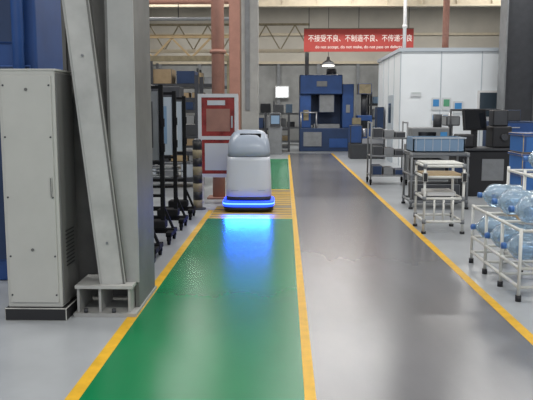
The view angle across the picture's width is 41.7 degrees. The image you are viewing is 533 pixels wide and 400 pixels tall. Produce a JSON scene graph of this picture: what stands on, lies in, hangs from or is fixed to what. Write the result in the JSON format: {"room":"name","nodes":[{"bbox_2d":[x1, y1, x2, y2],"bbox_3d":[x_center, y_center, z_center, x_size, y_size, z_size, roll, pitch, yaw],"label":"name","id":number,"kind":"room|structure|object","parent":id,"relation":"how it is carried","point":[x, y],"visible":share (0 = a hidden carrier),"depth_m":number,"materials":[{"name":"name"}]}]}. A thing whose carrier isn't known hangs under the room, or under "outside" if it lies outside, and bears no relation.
{"room":"factory floor","nodes":[
{"label":"factory floor","id":0,"kind":"room"},
{"bbox_2d":[149,0,228,20],"bbox_3d":[-4.644,-4.698,20.886,7.400,7.190,0.526,0,7,1],"label":"pipe","id":1,"kind":"object","parent":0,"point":[178,2],"visible":0.11,"depth_m":20.88,"materials":[{"name":"metal"}]},
{"bbox_2d":[150,23,309,74],"bbox_3d":[-3.191,-4.733,29.229,9.972,5.130,0.160,0,7,1],"label":"roof truss","id":2,"kind":"object","parent":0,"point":[165,50],"visible":0.38,"depth_m":28.88,"materials":[{"name":"metal"}]},
{"bbox_2d":[0,143,532,399],"bbox_3d":[3.405,-0.283,15.507,24.000,0.204,41.000,0,7,1],"label":"floor","id":3,"kind":"structure","parent":0,"point":[40,360],"depth_m":5.87,"materials":[{"name":"concrete"}]},
{"bbox_2d":[0,0,62,279],"bbox_3d":[-3.571,-1.791,7.656,3.050,4.800,2.948,0,7,1],"label":"machine","id":4,"kind":"object","parent":3,"relation":"on","point":[30,30],"visible":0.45,"depth_m":6.35,"materials":[{"name":"paint"}]},
{"bbox_2d":[0,69,78,320],"bbox_3d":[-1.756,-0.046,5.452,0.475,1.900,0.450,0,7,1],"label":"tall cabinet","id":5,"kind":"object","parent":3,"relation":"on","point":[36,108],"visible":0.95,"depth_m":5.27,"materials":[{"name":"grey metal"}]},
{"bbox_2d":[60,0,156,316],"bbox_3d":[-1.410,-2.665,5.433,0.819,7.100,0.880,0,7,1],"label":"steel column","id":6,"kind":"structure","parent":3,"relation":"on","point":[106,43],"depth_m":5.46,"materials":[{"name":"metal"}]},
{"bbox_2d":[154,231,162,261],"bbox_3d":[-1.571,-0.331,7.463,0.850,1.948,0.497,0,7,1],"label":"display rack","id":7,"kind":"object","parent":3,"relation":"on","point":[158,246],"visible":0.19,"depth_m":7.53,"materials":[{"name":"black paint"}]},
{"bbox_2d":[151,84,176,244],"bbox_3d":[-1.544,-0.433,8.457,0.850,1.898,0.497,0,7,1],"label":"display rack","id":8,"kind":"object","parent":3,"relation":"on","point":[157,109],"visible":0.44,"depth_m":8.41,"materials":[{"name":"black metal"}]},
{"bbox_2d":[153,91,187,230],"bbox_3d":[-1.518,-0.536,9.452,0.850,1.848,0.497,0,7,1],"label":"display rack","id":9,"kind":"object","parent":3,"relation":"on","point":[169,103],"visible":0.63,"depth_m":9.41,"materials":[{"name":"black metal"}]},
{"bbox_2d":[153,96,195,219],"bbox_3d":[-1.495,-0.626,10.347,0.850,1.798,0.497,0,7,1],"label":"display rack","id":10,"kind":"object","parent":3,"relation":"on","point":[180,106],"visible":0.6,"depth_m":10.31,"materials":[{"name":"black metal"}]},
{"bbox_2d":[151,75,202,181],"bbox_3d":[-2.562,-1.451,14.808,2.380,2.300,0.880,0,7,1],"label":"storage rack","id":11,"kind":"object","parent":3,"relation":"on","point":[198,81],"visible":0.06,"depth_m":14.43,"materials":[{"name":"metal"}]},
{"bbox_2d":[150,61,211,164],"bbox_3d":[-3.088,-2.350,19.447,3.480,2.900,0.980,0,7,1],"label":"storage rack","id":12,"kind":"object","parent":3,"relation":"on","point":[167,77],"visible":0.12,"depth_m":18.91,"materials":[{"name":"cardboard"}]},
{"bbox_2d":[150,34,228,93],"bbox_3d":[-4.722,-3.171,21.906,7.300,3.900,0.200,0,7,1],"label":"steel beam","id":13,"kind":"structure","parent":3,"relation":"on","point":[155,57],"depth_m":21.59,"materials":[{"name":"beige metal"}]},
{"bbox_2d":[79,218,304,399],"bbox_3d":[-0.444,1.249,2.820,1.255,0.003,15.250,0,7,1],"label":"walkway","id":14,"kind":"object","parent":3,"relation":"on","point":[223,323],"visible":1,"depth_m":5.13,"materials":[{"name":"paint"}]},
{"bbox_2d":[159,68,226,147],"bbox_3d":[-2.666,-3.583,27.850,3.080,3.200,0.980,0,7,1],"label":"storage rack","id":15,"kind":"object","parent":3,"relation":"on","point":[206,80],"visible":0.1,"depth_m":27.49,"materials":[{"name":"metal"}]},
{"bbox_2d":[192,138,205,209],"bbox_3d":[-1.115,-0.420,11.322,0.257,1.145,0.257,0,7,1],"label":"bollard","id":16,"kind":"object","parent":3,"relation":"on","point":[197,143],"visible":0.98,"depth_m":11.26,"materials":[{"name":"metal"}]},
{"bbox_2d":[207,0,225,198],"bbox_3d":[-0.867,-3.558,12.374,0.400,7.100,0.400,0,7,1],"label":"column","id":17,"kind":"structure","parent":3,"relation":"on","point":[217,51],"depth_m":12.42,"materials":[{"name":"metal"}]},
{"bbox_2d":[198,94,238,202],"bbox_3d":[-0.816,-0.874,12.010,0.680,1.870,0.285,0,7,1],"label":"tall cabinet","id":18,"kind":"object","parent":3,"relation":"on","point":[218,115],"visible":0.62,"depth_m":11.85,"materials":[{"name":"red metal"}]},
{"bbox_2d":[229,0,241,129],"bbox_3d":[-0.647,-3.800,14.254,0.340,7.100,0.360,0,7,1],"label":"steel post","id":19,"kind":"object","parent":3,"relation":"on","point":[235,62],"visible":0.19,"depth_m":14.24,"materials":[{"name":"metal"}]},
{"bbox_2d":[241,0,258,129],"bbox_3d":[-0.428,-4.041,16.133,0.540,7.100,0.540,0,7,1],"label":"concrete column","id":20,"kind":"structure","parent":3,"relation":"on","point":[249,8],"depth_m":16.01,"materials":[{"name":"grey paint"}]},
{"bbox_2d":[210,206,291,217],"bbox_3d":[-0.222,0.181,11.114,1.240,0.005,1.220,0,7,1],"label":"yellow hatching","id":21,"kind":"object","parent":3,"relation":"on","point":[278,211],"visible":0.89,"depth_m":10.87,"materials":[{"name":"paint"}]},
{"bbox_2d":[223,130,274,210],"bbox_3d":[-0.282,-0.486,11.241,0.828,1.271,0.748,0,7,1],"label":"robot","id":22,"kind":"object","parent":21,"relation":"on","point":[248,179],"visible":1,"depth_m":10.97,"materials":[{"name":"grey plastic"}]},
{"bbox_2d":[259,112,289,151],"bbox_3d":[-0.030,-2.667,27.394,1.880,1.500,0.980,0,7,1],"label":"storage rack","id":23,"kind":"object","parent":3,"relation":"on","point":[264,123],"visible":0.2,"depth_m":26.93,"materials":[{"name":"metal"}]},
{"bbox_2d":[268,113,281,153],"bbox_3d":[0.320,-2.419,25.470,0.500,1.500,0.460,0,7,1],"label":"control console","id":24,"kind":"object","parent":3,"relation":"on","point":[275,128],"visible":0.9,"depth_m":25.30,"materials":[{"name":"metal"}]},
{"bbox_2d":[259,101,298,142],"bbox_3d":[0.351,-3.552,32.313,2.680,2.000,0.980,0,7,1],"label":"storage rack","id":25,"kind":"object","parent":3,"relation":"on","point":[264,107],"visible":0.34,"depth_m":31.84,"materials":[{"name":"grey metal"}]},
{"bbox_2d":[270,159,289,188],"bbox_3d":[0.286,-0.781,18.601,0.600,0.003,8.900,0,7,1],"label":"walkway","id":26,"kind":"object","parent":3,"relation":"on","point":[279,167],"visible":0.64,"depth_m":17.46,"materials":[{"name":"paint"}]},
{"bbox_2d":[271,190,290,205],"bbox_3d":[0.016,-0.051,12.918,0.860,0.005,2.330,0,7,1],"label":"yellow hatching","id":27,"kind":"object","parent":3,"relation":"on","point":[282,197],"visible":0.36,"depth_m":12.86,"materials":[{"name":"paint"}]},
{"bbox_2d":[149,0,500,7],"bbox_3d":[3.653,-4.423,24.549,23.900,5.710,0.300,0,7,1],"label":"girder","id":28,"kind":"object","parent":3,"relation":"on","point":[262,3],"visible":0.42,"depth_m":24.21,"materials":[{"name":"metal"}]},
{"bbox_2d":[299,69,353,150],"bbox_3d":[2.352,-3.564,27.705,2.100,3.200,1.430,0,7,1],"label":"machine","id":29,"kind":"object","parent":3,"relation":"on","point":[326,103],"visible":0.95,"depth_m":27.17,"materials":[{"name":"blue paint"}]},
{"bbox_2d":[355,83,371,137],"bbox_3d":[3.766,-3.186,27.116,0.560,2.600,0.820,0,7,1],"label":"storage rack","id":30,"kind":"object","parent":3,"relation":"on","point":[363,89],"visible":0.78,"depth_m":26.74,"materials":[{"name":"black metal"}]},
{"bbox_2d":[348,107,383,158],"bbox_3d":[3.314,-2.244,23.326,1.100,1.700,0.800,0,7,1],"label":"machine","id":31,"kind":"object","parent":3,"relation":"on","point":[357,145],"visible":0.71,"depth_m":23.02,"materials":[{"name":"metal"}]},
{"bbox_2d":[367,94,377,127],"bbox_3d":[4.895,-3.175,28.207,1.580,2.300,0.980,0,7,1],"label":"storage rack","id":32,"kind":"object","parent":3,"relation":"on","point":[373,100],"visible":0.09,"depth_m":27.74,"materials":[{"name":"metal"}]},
{"bbox_2d":[366,121,407,184],"bbox_3d":[2.620,-1.027,15.230,0.810,1.348,0.697,0,7,1],"label":"trolley","id":33,"kind":"object","parent":3,"relation":"on","point":[376,170],"visible":0.94,"depth_m":14.98,"materials":[{"name":"grey metal"}]},
{"bbox_2d":[290,153,532,399],"bbox_3d":[1.214,0.250,10.590,1.520,0.002,31.000,0,7,1],"label":"lane","id":34,"kind":"object","parent":3,"relation":"on","point":[389,319],"visible":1,"depth_m":5.54,"materials":[{"name":"paint"}]},
{"bbox_2d":[404,114,448,179],"bbox_3d":[3.781,-1.250,16.381,1.000,1.500,0.800,0,7,1],"label":"machine","id":35,"kind":"object","parent":3,"relation":"on","point":[437,129],"visible":0.37,"depth_m":16.01,"materials":[{"name":"black"}]},
{"bbox_2d":[401,136,469,208],"bbox_3d":[2.805,-0.475,11.665,0.971,1.165,0.771,0,7,1],"label":"workbench","id":36,"kind":"object","parent":3,"relation":"on","point":[416,145],"visible":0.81,"depth_m":11.34,"materials":[{"name":"grey metal"}]},
{"bbox_2d":[377,48,498,164],"bbox_3d":[8.244,-2.955,22.388,8.800,3.350,4.920,0,7,1],"label":"cabin","id":37,"kind":"object","parent":3,"relation":"on","point":[415,84],"visible":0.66,"depth_m":20.03,"materials":[{"name":"grey metal"}]},
{"bbox_2d":[402,0,406,47],"bbox_3d":[4.687,-6.704,23.623,0.232,3.750,0.232,0,7,1],"label":"drain pipe","id":38,"kind":"object","parent":37,"relation":"on","point":[404,26],"visible":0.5,"depth_m":23.67,"materials":[{"name":"white metal"}]},
{"bbox_2d":[442,0,449,47],"bbox_3d":[5.474,-6.370,21.225,0.400,3.700,0.400,0,7,1],"label":"column","id":39,"kind":"structure","parent":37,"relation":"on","point":[446,3],"depth_m":21.28,"materials":[{"name":"metal"}]},
{"bbox_2d":[413,160,466,233],"bbox_3d":[2.304,-0.054,9.358,0.564,0.920,0.672,0,7,1],"label":"stand","id":40,"kind":"object","parent":3,"relation":"on","point":[425,175],"visible":1,"depth_m":9.09,"materials":[{"name":"white metal"}]},
{"bbox_2d":[442,114,459,135],"bbox_3d":[4.728,-1.477,18.142,0.600,1.500,0.600,0,7,1],"label":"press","id":41,"kind":"object","parent":3,"relation":"on","point":[445,119],"visible":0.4,"depth_m":17.78,"materials":[{"name":"metal"}]},
{"bbox_2d":[448,109,511,195],"bbox_3d":[4.049,-0.912,13.281,1.100,1.621,0.780,0,7,1],"label":"workstation","id":42,"kind":"object","parent":3,"relation":"on","point":[488,164],"visible":0.77,"depth_m":12.99,"materials":[{"name":"black plastic"}]},
{"bbox_2d":[469,166,532,301],"bbox_3d":[2.591,0.254,6.571,0.949,1.020,1.549,0,7,1],"label":"rack","id":43,"kind":"object","parent":3,"relation":"on","point":[502,255],"visible":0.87,"depth_m":6.63,"materials":[{"name":"white metal"}]},
{"bbox_2d":[470,216,518,238],"bbox_3d":[2.298,0.278,7.086,0.457,0.241,0.235,0,7,1],"label":"water bottle","id":44,"kind":"object","parent":43,"relation":"on","point":[480,226],"depth_m":7.02,"materials":[{"name":"blue plastic"}]},
{"bbox_2d":[477,184,522,206],"bbox_3d":[2.359,-0.042,7.063,0.456,0.241,0.235,0,7,1],"label":"water bottle","id":45,"kind":"object","parent":43,"relation":"on","point":[493,190],"depth_m":6.99,"materials":[{"name":"blue plastic"}]},
{"bbox_2d":[484,224,532,247],"bbox_3d":[2.285,0.342,6.590,0.457,0.241,0.235,0,7,1],"label":"water bottle","id":46,"kind":"object","parent":43,"relation":"on","point":[509,232],"depth_m":6.52,"materials":[{"name":"blue plastic"}]},
{"bbox_2d":[491,189,532,214],"bbox_3d":[2.346,0.022,6.567,0.456,0.241,0.235,0,7,1],"label":"water bottle","id":47,"kind":"object","parent":43,"relation":"on","point":[510,197],"depth_m":6.50,"materials":[{"name":"blue plastic"}]},
{"bbox_2d":[500,233,532,259],"bbox_3d":[2.272,0.405,6.094,0.457,0.241,0.235,0,7,1],"label":"water bottle","id":48,"kind":"object","parent":43,"relation":"on","point":[512,245],"depth_m":6.02,"materials":[{"name":"blue"}]},
{"bbox_2d":[508,196,532,222],"bbox_3d":[2.333,0.086,6.072,0.456,0.241,0.235,0,7,1],"label":"water bottle","id":49,"kind":"object","parent":43,"relation":"on","point":[523,209],"depth_m":6.01,"materials":[{"name":"blue plastic"}]},
{"bbox_2d":[523,151,532,166],"bbox_3d":[2.798,-0.412,7.004,0.453,0.235,0.235,0,7,1],"label":"water bottle","id":50,"kind":"object","parent":43,"relation":"on","point":[529,158],"depth_m":6.99,"materials":[{"name":"blue plastic"}]},
{"bbox_2d":[482,110,532,145],"bbox_3d":[5.522,-1.253,16.012,1.000,1.600,0.640,0,7,1],"label":"cabinet","id":51,"kind":"object","parent":3,"relation":"on","point":[514,116],"visible":0.1,"depth_m":15.67,"materials":[{"name":"metal"}]},
{"bbox_2d":[496,0,532,120],"bbox_3d":[6.806,-4.387,18.823,1.000,7.100,0.800,0,7,1],"label":"steel column","id":52,"kind":"structure","parent":3,"relation":"on","point":[515,60],"depth_m":18.85,"materials":[{"name":"grey metal"}]},
{"bbox_2d":[502,132,532,219],"bbox_3d":[4.021,-0.357,10.337,0.800,1.270,0.800,0,7,1],"label":"crates","id":53,"kind":"object","parent":3,"relation":"on","point":[521,143],"visible":0.39,"depth_m":10.12,"materials":[{"name":"blue plastic"}]},
{"bbox_2d":[149,7,500,139],"bbox_3d":[3.944,-6.578,35.460,24.000,7.200,0.200,0,7,1],"label":"wall","id":54,"kind":"structure","parent":0,"point":[422,19],"depth_m":35.21,"materials":[{"name":"beige paint"}]},
{"bbox_2d":[275,86,288,97],"bbox_3d":[0.790,-5.473,35.493,0.700,0.600,0.180,0,7,1],"label":"window","id":55,"kind":"structure","parent":54,"relation":"in","point":[280,91],"depth_m":35.41,"materials":[{"name":"white glass"}]},
{"bbox_2d":[150,33,499,114],"bbox_3d":[3.940,-5.675,35.415,24.000,5.420,0.120,0,7,1],"label":"trim","id":56,"kind":"structure","parent":54,"relation":"attached to","point":[318,63],"depth_m":35.24,"materials":[{"name":"metal"}]},
{"bbox_3d":[3.405,-7.595,14.566,24.000,0.150,41.000,0,7,1],"label":"ceiling","id":57,"kind":"structure","parent":0,"visible":0},
{"bbox_2d":[321,13,334,66],"bbox_3d":[2.293,-6.945,25.774,0.560,3.980,0.560,0,7,1],"label":"pendant lamp","id":58,"kind":"object","parent":57,"relation":"hanging from","point":[328,63],"visible":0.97,"depth_m":25.85,"materials":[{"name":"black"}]},
{"bbox_2d":[304,7,413,51],"bbox_3d":[3.340,-7.115,25.218,3.960,3.480,0.064,0,7,1],"label":"banner","id":59,"kind":"object","parent":57,"relation":"hanging from","point":[358,39],"visible":1,"depth_m":25.37,"materials":[{"name":"fabric"}]}
]}

